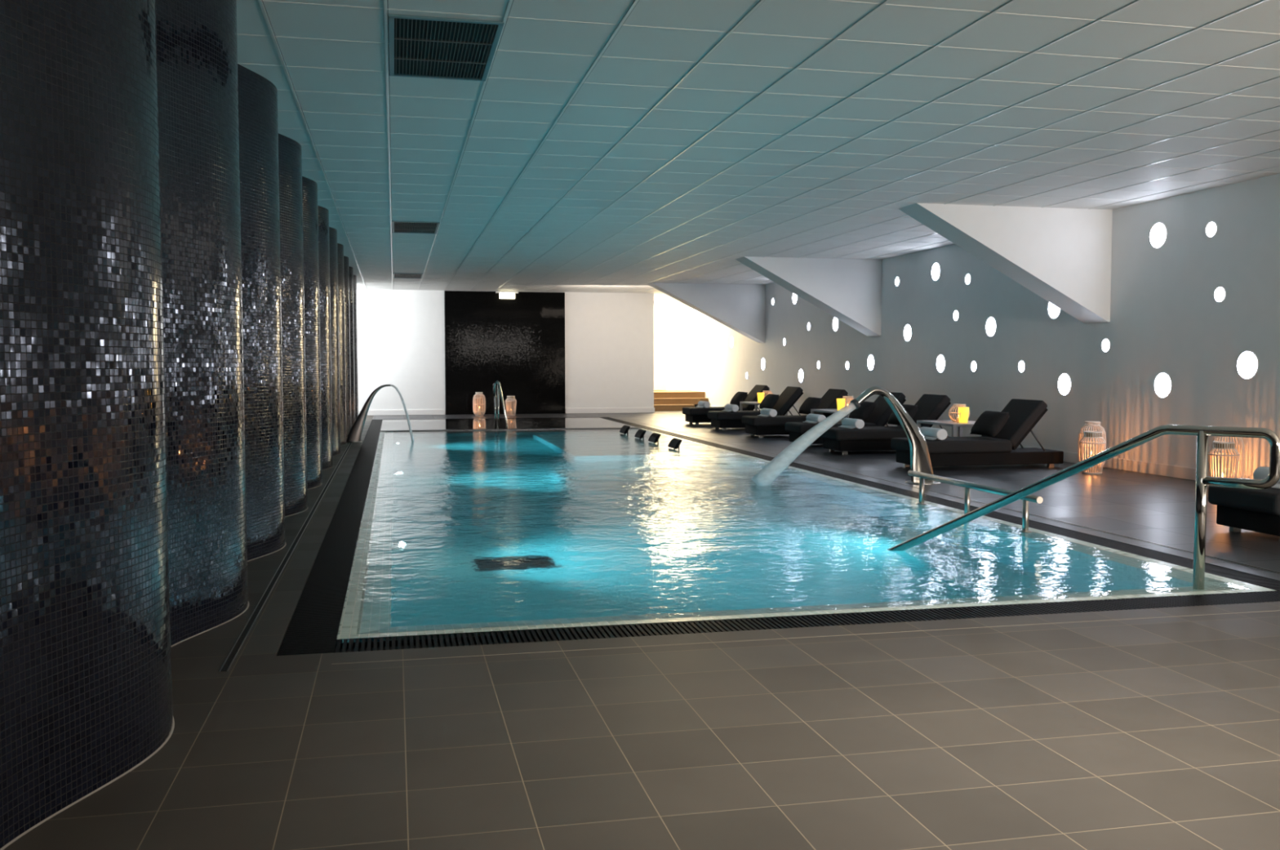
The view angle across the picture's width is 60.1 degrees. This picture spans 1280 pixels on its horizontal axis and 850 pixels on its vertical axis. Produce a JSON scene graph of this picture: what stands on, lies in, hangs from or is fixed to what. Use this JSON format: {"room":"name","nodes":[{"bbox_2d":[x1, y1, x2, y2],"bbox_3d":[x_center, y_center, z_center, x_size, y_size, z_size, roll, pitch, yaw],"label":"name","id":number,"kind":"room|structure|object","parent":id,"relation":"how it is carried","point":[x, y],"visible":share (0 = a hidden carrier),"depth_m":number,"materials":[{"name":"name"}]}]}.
{"room":"indoor swimming pool","nodes":[
{"label":"indoor swimming pool","id":0,"kind":"room"},
{"bbox_2d":[356,288,653,413],"bbox_3d":[-4.726,-1.678,25.659,10.310,2.870,0.250,-1,3,-12],"label":"wall","id":1,"kind":"structure","parent":0,"point":[609,336],"depth_m":26.13,"materials":[{"name":"white paint"}]},
{"bbox_2d":[444,290,564,414],"bbox_3d":[-3.143,-1.683,25.864,2.800,2.858,0.026,-1,3,-12],"label":"mosaic panel","id":2,"kind":"object","parent":1,"relation":"attached to","point":[518,343],"visible":1,"depth_m":25.85,"materials":[{"name":"black tile"}]},
{"bbox_2d":[495,291,518,298],"bbox_3d":[-3.091,-3.018,25.723,0.520,0.170,0.130,-1,3,-12],"label":"lamp","id":3,"kind":"object","parent":2,"relation":"attached to","point":[503,295],"visible":1,"depth_m":25.66,"materials":[{"name":"beige plastic"}]},
{"bbox_2d":[499,293,515,298],"bbox_3d":[-3.086,-2.997,25.700,0.360,0.130,0.080,-1,3,-12],"label":"diffuser","id":4,"kind":"object","parent":3,"relation":"attached to","point":[502,295],"depth_m":25.66,"materials":[{"name":"beige plastic"}]},
{"bbox_2d":[358,407,654,415],"bbox_3d":[-4.688,-0.298,25.604,10.328,0.120,0.018,-1,3,-12],"label":"baseboard","id":5,"kind":"structure","parent":1,"relation":"attached to","point":[634,410],"depth_m":26.27,"materials":[{"name":"white paint"}]},
{"bbox_2d":[3,410,1279,849],"bbox_3d":[0.043,0.745,12.103,13.700,0.500,37.500,-1,3,-12],"label":"floor","id":6,"kind":"structure","parent":0,"point":[1159,732],"depth_m":3.49,"materials":[{"name":"grey tile"}]},
{"bbox_2d":[0,0,174,849],"bbox_3d":[-1.849,-0.462,3.257,0.810,2.870,1.860,-1,3,-12],"label":"column","id":7,"kind":"structure","parent":6,"relation":"on","point":[86,677],"depth_m":2.90,"materials":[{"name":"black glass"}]},
{"bbox_2d":[155,0,248,646],"bbox_3d":[-2.252,-0.561,5.070,0.810,2.870,1.860,-1,3,-12],"label":"column","id":8,"kind":"structure","parent":6,"relation":"on","point":[197,40],"depth_m":4.74,"materials":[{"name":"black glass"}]},
{"bbox_2d":[237,63,286,561],"bbox_3d":[-2.654,-0.659,6.883,0.810,2.870,1.860,-1,3,-12],"label":"column","id":9,"kind":"structure","parent":6,"relation":"on","point":[257,95],"depth_m":6.61,"materials":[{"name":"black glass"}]},
{"bbox_2d":[218,442,351,671],"bbox_3d":[-3.639,0.418,13.493,0.032,0.002,19.160,-1,3,-12],"label":"drain","id":10,"kind":"object","parent":6,"relation":"on","point":[233,652],"visible":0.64,"depth_m":5.69,"materials":[{"name":"black"}]},
{"bbox_2d":[278,133,307,516],"bbox_3d":[-3.057,-0.757,8.697,0.810,2.870,1.860,-1,3,-12],"label":"column","id":11,"kind":"structure","parent":6,"relation":"on","point":[290,151],"depth_m":8.47,"materials":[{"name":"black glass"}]},
{"bbox_2d":[302,176,322,488],"bbox_3d":[-3.460,-0.856,10.510,0.810,2.870,1.860,-1,3,-12],"label":"column","id":12,"kind":"structure","parent":6,"relation":"on","point":[309,187],"depth_m":10.32,"materials":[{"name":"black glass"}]},
{"bbox_2d":[317,205,333,470],"bbox_3d":[-3.863,-0.954,12.323,0.810,2.870,1.860,-1,3,-12],"label":"column","id":13,"kind":"structure","parent":6,"relation":"on","point":[323,213],"depth_m":12.15,"materials":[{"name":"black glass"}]},
{"bbox_2d":[276,419,382,655],"bbox_3d":[-3.443,0.459,13.893,0.224,0.118,19.470,-1,3,-12],"label":"grate","id":14,"kind":"object","parent":6,"relation":"in","point":[313,625],"visible":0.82,"depth_m":6.12,"materials":[{"name":"black"}]},
{"bbox_2d":[328,226,340,456],"bbox_3d":[-4.266,-1.053,14.136,0.810,2.870,1.860,-1,3,-12],"label":"column","id":15,"kind":"structure","parent":6,"relation":"on","point":[332,232],"depth_m":13.99,"materials":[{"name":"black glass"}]},
{"bbox_2d":[337,243,346,445],"bbox_3d":[-4.668,-1.151,15.950,0.810,2.870,1.860,-1,3,-12],"label":"column","id":16,"kind":"structure","parent":6,"relation":"on","point":[340,246],"depth_m":15.81,"materials":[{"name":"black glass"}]},
{"bbox_2d":[343,255,351,437],"bbox_3d":[-5.071,-1.250,17.763,0.810,2.870,1.860,-1,3,-12],"label":"column","id":17,"kind":"structure","parent":6,"relation":"on","point":[346,270],"depth_m":17.63,"materials":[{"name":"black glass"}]},
{"bbox_2d":[348,266,355,427],"bbox_3d":[-5.474,-1.348,19.576,0.810,2.870,1.860,-1,3,-12],"label":"column","id":18,"kind":"structure","parent":6,"relation":"on","point":[351,270],"depth_m":19.47,"materials":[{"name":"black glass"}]},
{"bbox_2d":[353,275,358,420],"bbox_3d":[-5.877,-1.446,21.389,0.810,2.870,1.860,-1,3,-12],"label":"column","id":19,"kind":"structure","parent":6,"relation":"on","point":[355,320],"depth_m":21.27,"materials":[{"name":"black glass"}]},
{"bbox_2d":[346,384,390,442],"bbox_3d":[-4.067,-0.171,16.526,0.670,0.868,0.240,-1,3,-12],"label":"spout","id":20,"kind":"object","parent":6,"relation":"on","point":[355,433],"visible":0.99,"depth_m":16.48,"materials":[{"name":"silver metal"}]},
{"bbox_2d":[390,384,413,441],"bbox_3d":[-3.576,-0.174,16.635,0.340,0.871,0.036,-1,3,-12],"label":"water jet","id":21,"kind":"object","parent":20,"relation":"attached to","point":[392,385],"visible":1,"depth_m":16.64,"materials":[{"name":"white"}]},
{"bbox_2d":[472,391,485,416],"bbox_3d":[-3.631,-0.473,24.967,0.284,0.538,0.284,-1,3,-12],"label":"lantern","id":22,"kind":"object","parent":6,"relation":"on","point":[478,413],"visible":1,"depth_m":24.89,"materials":[{"name":"wicker"}]},
{"bbox_2d":[493,380,507,428],"bbox_3d":[-2.490,-0.308,19.768,0.260,0.973,0.061,0,3,-1],"label":"ladder rail","id":23,"kind":"object","parent":6,"relation":"on","point":[499,387],"visible":0.85,"depth_m":19.75,"materials":[{"name":"silver metal"}]},
{"bbox_2d":[380,417,635,430],"bbox_3d":[-2.720,0.242,21.866,4.650,0.547,4.227,-1,3,-12],"label":"pool edge","id":24,"kind":"object","parent":6,"relation":"on","point":[566,422],"visible":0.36,"depth_m":21.87,"materials":[{"name":"white tile"}]},
{"bbox_2d":[505,395,516,415],"bbox_3d":[-2.939,-0.439,25.174,0.262,0.448,0.262,-1,3,-12],"label":"lantern","id":25,"kind":"object","parent":6,"relation":"on","point":[508,412],"visible":1,"depth_m":25.09,"materials":[{"name":"wicker"}]},
{"bbox_2d":[653,390,708,411],"bbox_3d":[0.753,-0.638,28.740,1.665,0.459,2.205,-1,3,-12],"label":"staircase","id":26,"kind":"structure","parent":6,"relation":"on","point":[664,400],"depth_m":28.07,"materials":[{"name":"brown wood"}]},
{"bbox_2d":[682,384,769,425],"bbox_3d":[1.779,-0.399,21.587,1.820,0.758,0.640,-1,3,-12],"label":"sun lounger","id":27,"kind":"object","parent":6,"relation":"on","point":[693,415],"visible":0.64,"depth_m":21.33,"materials":[{"name":"black fabric"}]},
{"bbox_2d":[682,406,748,415],"bbox_3d":[1.462,-0.272,21.524,1.170,0.140,0.640,-1,3,-12],"label":"seat cushion","id":28,"kind":"object","parent":27,"relation":"on","point":[695,411],"depth_m":21.18,"materials":[{"name":"grey fabric"}]},
{"bbox_2d":[729,391,747,405],"bbox_3d":[1.931,-0.512,21.615,0.252,0.278,0.520,-1,3,-12],"label":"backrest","id":29,"kind":"object","parent":27,"relation":"on","point":[739,397],"visible":0.88,"depth_m":21.43,"materials":[{"name":"fabric"}]},
{"bbox_2d":[707,386,803,430],"bbox_3d":[2.169,-0.304,19.833,1.820,0.758,0.640,-1,3,-12],"label":"sun lounger","id":30,"kind":"object","parent":6,"relation":"on","point":[724,420],"visible":0.62,"depth_m":19.60,"materials":[{"name":"grey fabric"}]},
{"bbox_2d":[722,404,738,411],"bbox_3d":[1.610,-0.306,19.709,0.184,0.128,0.468,-1,3,-12],"label":"rolled towel","id":31,"kind":"object","parent":30,"relation":"on","point":[728,407],"visible":0.99,"depth_m":19.55,"materials":[{"name":"white fabric"}]},
{"bbox_2d":[707,410,780,420],"bbox_3d":[1.852,-0.177,19.769,1.170,0.140,0.640,-1,3,-12],"label":"seat cushion","id":32,"kind":"object","parent":30,"relation":"on","point":[713,415],"depth_m":19.44,"materials":[{"name":"grey fabric"}]},
{"bbox_2d":[759,393,779,408],"bbox_3d":[2.320,-0.417,19.860,0.252,0.278,0.520,-1,3,-12],"label":"pillow","id":33,"kind":"object","parent":30,"relation":"on","point":[770,400],"visible":0.9,"depth_m":19.67,"materials":[{"name":"fabric"}]},
{"bbox_2d":[771,386,803,415],"bbox_3d":[2.610,-0.430,19.924,0.466,0.516,0.640,-1,3,-12],"label":"cushion","id":34,"kind":"object","parent":30,"relation":"on","point":[790,395],"depth_m":19.66,"materials":[{"name":"grey fabric"}]},
{"bbox_2d":[739,401,787,415],"bbox_3d":[2.317,-0.202,20.789,0.620,0.450,0.950,-1,3,-12],"label":"side table","id":35,"kind":"object","parent":6,"relation":"on","point":[756,403],"visible":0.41,"depth_m":20.60,"materials":[{"name":"grey metal"}]},
{"bbox_2d":[741,388,848,437],"bbox_3d":[2.602,-0.198,17.883,1.820,0.758,0.640,-1,3,-12],"label":"sun lounger","id":36,"kind":"object","parent":6,"relation":"on","point":[758,425],"visible":0.47,"depth_m":17.55,"materials":[{"name":"grey fabric"}]},
{"bbox_2d":[758,408,777,417],"bbox_3d":[2.043,-0.200,17.759,0.184,0.128,0.468,-1,3,-12],"label":"rolled towel","id":37,"kind":"object","parent":36,"relation":"on","point":[766,412],"visible":1,"depth_m":17.60,"materials":[{"name":"white fabric"}]},
{"bbox_2d":[741,414,807,426],"bbox_3d":[2.285,-0.071,17.820,1.170,0.140,0.640,-1,3,-12],"label":"seat cushion","id":38,"kind":"object","parent":36,"relation":"on","point":[748,420],"depth_m":17.49,"materials":[{"name":"grey fabric"}]},
{"bbox_2d":[798,396,822,414],"bbox_3d":[2.753,-0.311,17.911,0.252,0.278,0.520,-1,3,-12],"label":"pillow","id":39,"kind":"object","parent":36,"relation":"on","point":[811,402],"visible":0.88,"depth_m":17.74,"materials":[{"name":"fabric"}]},
{"bbox_2d":[813,388,848,417],"bbox_3d":[3.043,-0.324,17.974,0.466,0.516,0.640,-1,3,-12],"label":"cushion","id":40,"kind":"object","parent":36,"relation":"on","point":[828,401],"depth_m":17.79,"materials":[{"name":"grey fabric"}]},
{"bbox_2d":[334,590,1279,652],"bbox_3d":[2.191,0.925,5.302,7.050,0.118,0.230,-1,3,-12],"label":"grate","id":41,"kind":"object","parent":6,"relation":"in","point":[813,620],"visible":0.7,"depth_m":4.96,"materials":[{"name":"black"}]},
{"bbox_2d":[337,609,1279,663],"bbox_3d":[2.107,0.881,4.989,6.750,0.001,0.004,-1,3,-12],"label":"trim","id":42,"kind":"structure","parent":6,"relation":"on","point":[1278,610],"depth_m":4.65,"materials":[{"name":"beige tile"}]},
{"bbox_2d":[810,408,848,417],"bbox_3d":[3.118,-0.006,17.182,0.620,0.450,0.950,-1,3,-12],"label":"side table","id":43,"kind":"object","parent":6,"relation":"on","point":[828,411],"visible":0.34,"depth_m":17.25,"materials":[{"name":"grey metal"}]},
{"bbox_2d":[785,391,906,447],"bbox_3d":[3.046,-0.090,15.885,1.820,0.758,0.640,-1,3,-12],"label":"sun lounger","id":44,"kind":"object","parent":6,"relation":"on","point":[879,416],"visible":0.45,"depth_m":15.69,"materials":[{"name":"grey fabric"}]},
{"bbox_2d":[802,413,826,423],"bbox_3d":[2.487,-0.091,15.760,0.184,0.128,0.468,-1,3,-12],"label":"rolled towel","id":45,"kind":"object","parent":44,"relation":"on","point":[811,418],"visible":0.88,"depth_m":15.65,"materials":[{"name":"white fabric"}]},
{"bbox_2d":[785,421,876,434],"bbox_3d":[2.729,0.038,15.821,1.170,0.140,0.640,-1,3,-12],"label":"seat cushion","id":46,"kind":"object","parent":44,"relation":"on","point":[793,428],"depth_m":15.61,"materials":[{"name":"grey fabric"}]},
{"bbox_2d":[848,400,875,420],"bbox_3d":[3.197,-0.203,15.912,0.252,0.278,0.520,-1,3,-12],"label":"pillow","id":47,"kind":"object","parent":44,"relation":"on","point":[864,411],"visible":0.73,"depth_m":15.72,"materials":[{"name":"fabric"}]},
{"bbox_2d":[863,391,905,426],"bbox_3d":[3.487,-0.216,15.976,0.466,0.516,0.640,-1,3,-12],"label":"cushion","id":48,"kind":"object","parent":44,"relation":"on","point":[879,416],"depth_m":15.73,"materials":[{"name":"grey fabric"}]},
{"bbox_2d":[819,393,951,454],"bbox_3d":[3.328,-0.021,14.617,1.820,0.758,0.640,-1,3,-12],"label":"sun lounger","id":49,"kind":"object","parent":6,"relation":"on","point":[931,406],"visible":0.57,"depth_m":14.30,"materials":[{"name":"grey fabric"}]},
{"bbox_2d":[838,417,864,428],"bbox_3d":[2.768,-0.023,14.493,0.184,0.128,0.468,-1,3,-12],"label":"rolled towel","id":50,"kind":"object","parent":49,"relation":"on","point":[849,423],"visible":1,"depth_m":14.36,"materials":[{"name":"white fabric"}]},
{"bbox_2d":[819,426,906,439],"bbox_3d":[3.010,0.106,14.554,1.170,0.140,0.640,-1,3,-12],"label":"seat cushion","id":51,"kind":"object","parent":49,"relation":"on","point":[867,433],"depth_m":14.25,"materials":[{"name":"grey fabric"}]},
{"bbox_2d":[887,404,918,425],"bbox_3d":[3.479,-0.134,14.645,0.252,0.278,0.520,-1,3,-12],"label":"pillow","id":52,"kind":"object","parent":49,"relation":"on","point":[911,410],"visible":0.57,"depth_m":14.51,"materials":[{"name":"fabric"}]},
{"bbox_2d":[897,393,950,426],"bbox_3d":[3.768,-0.147,14.708,0.466,0.516,0.640,-1,3,-12],"label":"cushion","id":53,"kind":"object","parent":49,"relation":"on","point":[931,406],"depth_m":14.49,"materials":[{"name":"grey fabric"}]},
{"bbox_2d":[849,386,941,484],"bbox_3d":[2.476,0.096,10.711,0.935,0.947,0.340,-1,3,-12],"label":"spout","id":54,"kind":"object","parent":6,"relation":"on","point":[920,459],"visible":0.96,"depth_m":10.72,"materials":[{"name":"silver metal"}]},
{"bbox_2d":[751,402,856,485],"bbox_3d":[1.576,0.210,10.676,0.996,0.866,0.176,0,3,0],"label":"water jet","id":55,"kind":"object","parent":54,"relation":"attached to","point":[771,471],"visible":0.98,"depth_m":10.60,"materials":[{"name":"white"}]},
{"bbox_2d":[600,417,1279,591],"bbox_3d":[1.274,0.396,15.056,0.210,0.118,19.240,-1,3,-12],"label":"grate","id":56,"kind":"object","parent":6,"relation":"in","point":[1274,584],"visible":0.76,"depth_m":7.79,"materials":[{"name":"black"}]},
{"bbox_2d":[916,419,975,436],"bbox_3d":[3.909,0.187,13.624,0.620,0.450,0.950,-1,3,-12],"label":"side table","id":57,"kind":"object","parent":6,"relation":"on","point":[940,422],"visible":0.41,"depth_m":13.46,"materials":[{"name":"grey metal"}]},
{"bbox_2d":[948,404,969,422],"bbox_3d":[3.911,-0.145,13.550,0.256,0.221,0.255,-1,3,-12],"label":"lantern","id":58,"kind":"object","parent":57,"relation":"on","point":[953,405],"visible":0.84,"depth_m":13.50,"materials":[{"name":"wicker"}]},
{"bbox_2d":[958,407,968,422],"bbox_3d":[3.940,-0.122,13.466,0.132,0.185,0.132,-1,3,-12],"label":"candle cup","id":59,"kind":"object","parent":57,"relation":"on","point":[964,411],"visible":1,"depth_m":13.42,"materials":[{"name":"yellow glass"}]},
{"bbox_2d":[621,417,1279,573],"bbox_3d":[1.592,0.343,14.888,0.032,0.002,18.700,-1,3,-12],"label":"drain","id":60,"kind":"object","parent":6,"relation":"on","point":[1206,555],"visible":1,"depth_m":8.22,"materials":[{"name":"black"}]},
{"bbox_2d":[890,398,1063,467],"bbox_3d":[3.804,0.095,12.473,1.820,0.758,0.640,-1,3,-12],"label":"sun lounger","id":61,"kind":"object","parent":6,"relation":"on","point":[1002,448],"visible":0.87,"depth_m":12.26,"materials":[{"name":"grey fabric"}]},
{"bbox_2d":[920,426,947,439],"bbox_3d":[3.245,0.094,12.348,0.184,0.128,0.468,-1,3,-12],"label":"rolled towel","id":62,"kind":"object","parent":61,"relation":"on","point":[931,433],"visible":0.86,"depth_m":12.19,"materials":[{"name":"white fabric"}]},
{"bbox_2d":[890,435,1012,453],"bbox_3d":[3.487,0.223,12.409,1.170,0.140,0.640,-1,3,-12],"label":"seat cushion","id":63,"kind":"object","parent":61,"relation":"on","point":[978,444],"depth_m":12.16,"materials":[{"name":"grey fabric"}]},
{"bbox_2d":[969,410,1010,436],"bbox_3d":[3.955,-0.018,12.500,0.252,0.278,0.520,-1,3,-12],"label":"pillow","id":64,"kind":"object","parent":61,"relation":"on","point":[989,423],"visible":1,"depth_m":12.35,"materials":[{"name":"fabric"}]},
{"bbox_2d":[981,398,1047,446],"bbox_3d":[4.245,-0.031,12.564,0.466,0.516,0.640,-1,3,-12],"label":"cushion","id":65,"kind":"object","parent":61,"relation":"on","point":[1024,414],"depth_m":12.32,"materials":[{"name":"grey fabric"}]},
{"bbox_2d":[1077,421,1106,471],"bbox_3d":[4.918,0.229,12.030,0.284,0.538,0.284,-1,3,-12],"label":"lantern","id":66,"kind":"object","parent":6,"relation":"on","point":[1096,424],"visible":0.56,"depth_m":11.97,"materials":[{"name":"wicker"}]},
{"bbox_2d":[1079,431,1106,474],"bbox_3d":[4.801,0.291,11.730,0.262,0.448,0.262,-1,3,-12],"label":"lantern","id":67,"kind":"object","parent":6,"relation":"on","point":[1097,435],"visible":0.87,"depth_m":11.65,"materials":[{"name":"wicker"}]},
{"bbox_2d":[1208,440,1239,478],"bbox_3d":[5.355,0.376,10.155,0.262,0.448,0.262,-1,3,-12],"label":"lantern","id":68,"kind":"object","parent":6,"relation":"on","point":[1228,446],"visible":0.73,"depth_m":10.07,"materials":[{"name":"wicker"}]},
{"bbox_2d":[1210,435,1244,478],"bbox_3d":[5.540,0.316,10.429,0.284,0.538,0.284,-1,3,-12],"label":"lantern","id":69,"kind":"object","parent":6,"relation":"on","point":[1241,443],"visible":0.28,"depth_m":10.33,"materials":[{"name":"wicker"}]},
{"bbox_2d":[1208,486,1279,541],"bbox_3d":[4.894,0.361,7.569,1.820,0.758,0.640,-1,3,-12],"label":"sun lounger","id":70,"kind":"object","parent":6,"relation":"on","point":[1237,508],"visible":0.91,"depth_m":7.37,"materials":[{"name":"grey fabric"}]},
{"bbox_2d":[1208,486,1279,515],"bbox_3d":[4.576,0.489,7.506,1.170,0.140,0.640,-1,3,-12],"label":"seat cushion","id":71,"kind":"object","parent":70,"relation":"on","point":[1249,501],"depth_m":7.34,"materials":[{"name":"grey fabric"}]},
{"bbox_2d":[1253,466,1279,488],"bbox_3d":[4.334,0.360,7.445,0.184,0.128,0.468,-1,3,-12],"label":"rolled towel","id":72,"kind":"object","parent":70,"relation":"on","point":[1262,472],"visible":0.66,"depth_m":7.58,"materials":[{"name":"white fabric"}]},
{"bbox_2d":[653,300,688,390],"bbox_3d":[-4.545,-1.845,28.741,12.000,2.870,0.200,-1,3,-12],"label":"wall","id":73,"kind":"structure","parent":0,"point":[676,313],"depth_m":29.85,"materials":[{"name":"white paint"}]},
{"bbox_2d":[236,0,1279,301],"bbox_3d":[-0.787,-2.458,11.745,12.000,0.205,37.500,-1,3,-12],"label":"ceiling","id":74,"kind":"structure","parent":0,"point":[615,146],"depth_m":7.87,"materials":[{"name":"tile"}]},
{"bbox_2d":[392,272,423,278],"bbox_3d":[-4.470,-2.872,21.293,0.567,0.012,1.155,-1,3,-12],"label":"ceiling vent","id":75,"kind":"object","parent":74,"relation":"in","point":[395,275],"visible":1,"depth_m":21.28,"materials":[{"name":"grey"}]},
{"bbox_2d":[391,220,439,234],"bbox_3d":[-2.809,-2.466,13.816,0.567,0.012,1.155,-1,3,-12],"label":"ceiling vent","id":76,"kind":"object","parent":74,"relation":"in","point":[397,226],"visible":1,"depth_m":13.76,"materials":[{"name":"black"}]},
{"bbox_2d":[388,13,504,81],"bbox_3d":[-1.083,-2.045,6.047,0.567,0.012,1.155,-1,3,-12],"label":"ceiling vent","id":77,"kind":"object","parent":74,"relation":"in","point":[420,46],"visible":1,"depth_m":5.98,"materials":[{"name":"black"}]},
{"bbox_2d":[337,428,1274,639],"bbox_3d":[-0.619,1.079,12.426,4.640,1.199,14.860,-1,3,-12],"label":"pool edge","id":78,"kind":"structure","parent":0,"point":[348,628],"depth_m":5.58,"materials":[{"name":"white tile"}]},
{"bbox_2d":[380,426,641,431],"bbox_3d":[-2.245,0.375,19.730,4.640,0.612,0.160,-1,3,-12],"label":"kerb","id":79,"kind":"object","parent":78,"relation":"on","point":[611,427],"visible":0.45,"depth_m":19.66,"materials":[{"name":"black tile"}]},
{"bbox_2d":[335,428,1275,646],"bbox_3d":[-0.619,1.105,12.426,4.650,1.246,14.867,-1,3,-12],"label":"pool water","id":80,"kind":"object","parent":78,"relation":"on","point":[471,529],"visible":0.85,"depth_m":6.94,"materials":[{"name":"blue liquid"}]},
{"bbox_2d":[907,470,1043,532],"bbox_3d":[2.501,0.588,8.440,0.090,0.310,1.930,-1,3,-12],"label":"grab rail","id":81,"kind":"object","parent":78,"relation":"on","point":[968,486],"visible":0.68,"depth_m":8.42,"materials":[{"name":"silver metal"}]},
{"bbox_2d":[888,424,1279,588],"bbox_3d":[2.361,0.426,6.203,2.172,0.898,0.054,3,4,42],"label":"pool handrail","id":82,"kind":"object","parent":78,"relation":"on","point":[1202,433],"visible":0.94,"depth_m":5.71,"materials":[{"name":"silver metal"}]},
{"bbox_3d":[-0.509,1.045,16.921,1.700,0.780,4.500,-1,3,-12],"label":"bed","id":83,"kind":"object","parent":78,"relation":"on","visible":0},
{"bbox_2d":[648,432,661,443],"bbox_3d":[0.216,0.402,16.462,0.106,0.554,0.400,-1,3,-12],"label":"headrest cover","id":84,"kind":"object","parent":83,"relation":"attached to","point":[654,437],"visible":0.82,"depth_m":16.34,"materials":[{"name":"black plastic"}]},
{"bbox_2d":[667,437,682,448],"bbox_3d":[0.482,0.467,15.263,0.106,0.554,0.400,-1,3,-12],"label":"headrest cover","id":85,"kind":"object","parent":83,"relation":"attached to","point":[674,443],"visible":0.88,"depth_m":15.15,"materials":[{"name":"black plastic"}]},
{"bbox_2d":[688,173,1279,475],"bbox_3d":[5.168,-0.999,13.147,0.200,2.870,37.500,-1,3,-12],"label":"wall","id":86,"kind":"structure","parent":0,"point":[1166,316],"depth_m":12.67,"materials":[{"name":"white paint"}]},
{"bbox_2d":[647,282,765,342],"bbox_3d":[1.421,-2.388,23.698,2.520,1.240,0.400,-1,3,-12],"label":"beam","id":87,"kind":"structure","parent":86,"relation":"attached to","point":[741,308],"depth_m":23.61,"materials":[{"name":"white paint"}]},
{"bbox_2d":[734,256,881,336],"bbox_3d":[2.751,-2.083,18.081,2.360,1.240,0.480,-1,3,-12],"label":"beam","id":88,"kind":"structure","parent":86,"relation":"attached to","point":[848,290],"depth_m":17.95,"materials":[{"name":"white paint"}]},
{"bbox_2d":[903,324,911,341],"bbox_3d":[4.162,-1.434,17.188,0.006,0.272,0.272,-1,3,-12],"label":"wall light","id":89,"kind":"object","parent":86,"relation":"attached to","point":[908,330],"visible":1,"depth_m":17.17,"materials":[{"name":"white"}]},
{"bbox_2d":[931,262,940,280],"bbox_3d":[4.355,-2.255,16.273,0.006,0.272,0.272,-1,3,-12],"label":"wall light","id":90,"kind":"object","parent":86,"relation":"attached to","point":[935,270],"visible":1,"depth_m":16.27,"materials":[{"name":"white glass"}]},
{"bbox_2d":[936,354,945,373],"bbox_3d":[4.396,-0.897,16.161,0.006,0.272,0.272,-1,3,-12],"label":"wall light","id":91,"kind":"object","parent":86,"relation":"attached to","point":[940,361],"visible":1,"depth_m":16.15,"materials":[{"name":"white"}]},
{"bbox_2d":[711,405,1253,479],"bbox_3d":[5.462,0.473,11.395,0.018,0.120,33.800,-1,3,-12],"label":"baseboard","id":92,"kind":"structure","parent":86,"relation":"attached to","point":[1186,473],"depth_m":11.72,"materials":[{"name":"white"}]},
{"bbox_2d":[985,316,996,337],"bbox_3d":[4.695,-1.313,14.790,0.006,0.272,0.272,-1,3,-12],"label":"wall light","id":93,"kind":"object","parent":86,"relation":"attached to","point":[991,325],"visible":1,"depth_m":14.78,"materials":[{"name":"white"}]},
{"bbox_2d":[897,203,1112,323],"bbox_3d":[4.043,-1.767,12.266,2.360,1.240,0.450,-1,3,-12],"label":"beam","id":94,"kind":"structure","parent":86,"relation":"attached to","point":[1063,256],"depth_m":12.15,"materials":[{"name":"white paint"}]},
{"bbox_2d":[1047,302,1061,319],"bbox_3d":[5.009,-1.417,13.366,0.006,0.272,0.272,-1,3,-12],"label":"wall light","id":95,"kind":"object","parent":86,"relation":"attached to","point":[1054,312],"visible":0.61,"depth_m":13.38,"materials":[{"name":"white"}]},
{"bbox_2d":[1057,373,1071,395],"bbox_3d":[5.061,-0.485,13.182,0.006,0.272,0.272,-1,3,-12],"label":"wall light","id":96,"kind":"object","parent":86,"relation":"attached to","point":[1064,384],"visible":1,"depth_m":13.17,"materials":[{"name":"white"}]},
{"bbox_2d":[1101,337,1110,352],"bbox_3d":[5.228,-0.894,12.407,0.006,0.158,0.158,-1,3,-12],"label":"wall light","id":97,"kind":"object","parent":86,"relation":"attached to","point":[1105,344],"visible":1,"depth_m":12.41,"materials":[{"name":"white"}]},
{"bbox_2d":[1149,222,1167,248],"bbox_3d":[5.407,-1.978,11.537,0.006,0.272,0.272,-1,3,-12],"label":"wall light","id":98,"kind":"object","parent":86,"relation":"attached to","point":[1158,232],"visible":1,"depth_m":11.53,"materials":[{"name":"white"}]},
{"bbox_2d":[1154,372,1172,398],"bbox_3d":[5.435,-0.414,11.495,0.006,0.272,0.272,-1,3,-12],"label":"wall light","id":99,"kind":"object","parent":86,"relation":"attached to","point":[1162,382],"visible":1,"depth_m":11.49,"materials":[{"name":"white"}]},
{"bbox_2d":[1205,221,1217,237],"bbox_3d":[5.574,-1.907,10.788,0.006,0.158,0.158,-1,3,-12],"label":"wall light","id":100,"kind":"object","parent":86,"relation":"attached to","point":[1211,227],"visible":1,"depth_m":10.79,"materials":[{"name":"white"}]},
{"bbox_2d":[1213,286,1226,302],"bbox_3d":[5.604,-1.261,10.686,0.006,0.158,0.158,-1,3,-12],"label":"wall light","id":101,"kind":"object","parent":86,"relation":"attached to","point":[1220,294],"visible":1,"depth_m":10.68,"materials":[{"name":"white"}]},
{"bbox_2d":[1236,350,1258,379],"bbox_3d":[5.687,-0.562,10.352,0.006,0.272,0.272,-1,3,-12],"label":"wall light","id":102,"kind":"object","parent":86,"relation":"attached to","point":[1247,363],"visible":1,"depth_m":10.35,"materials":[{"name":"white"}]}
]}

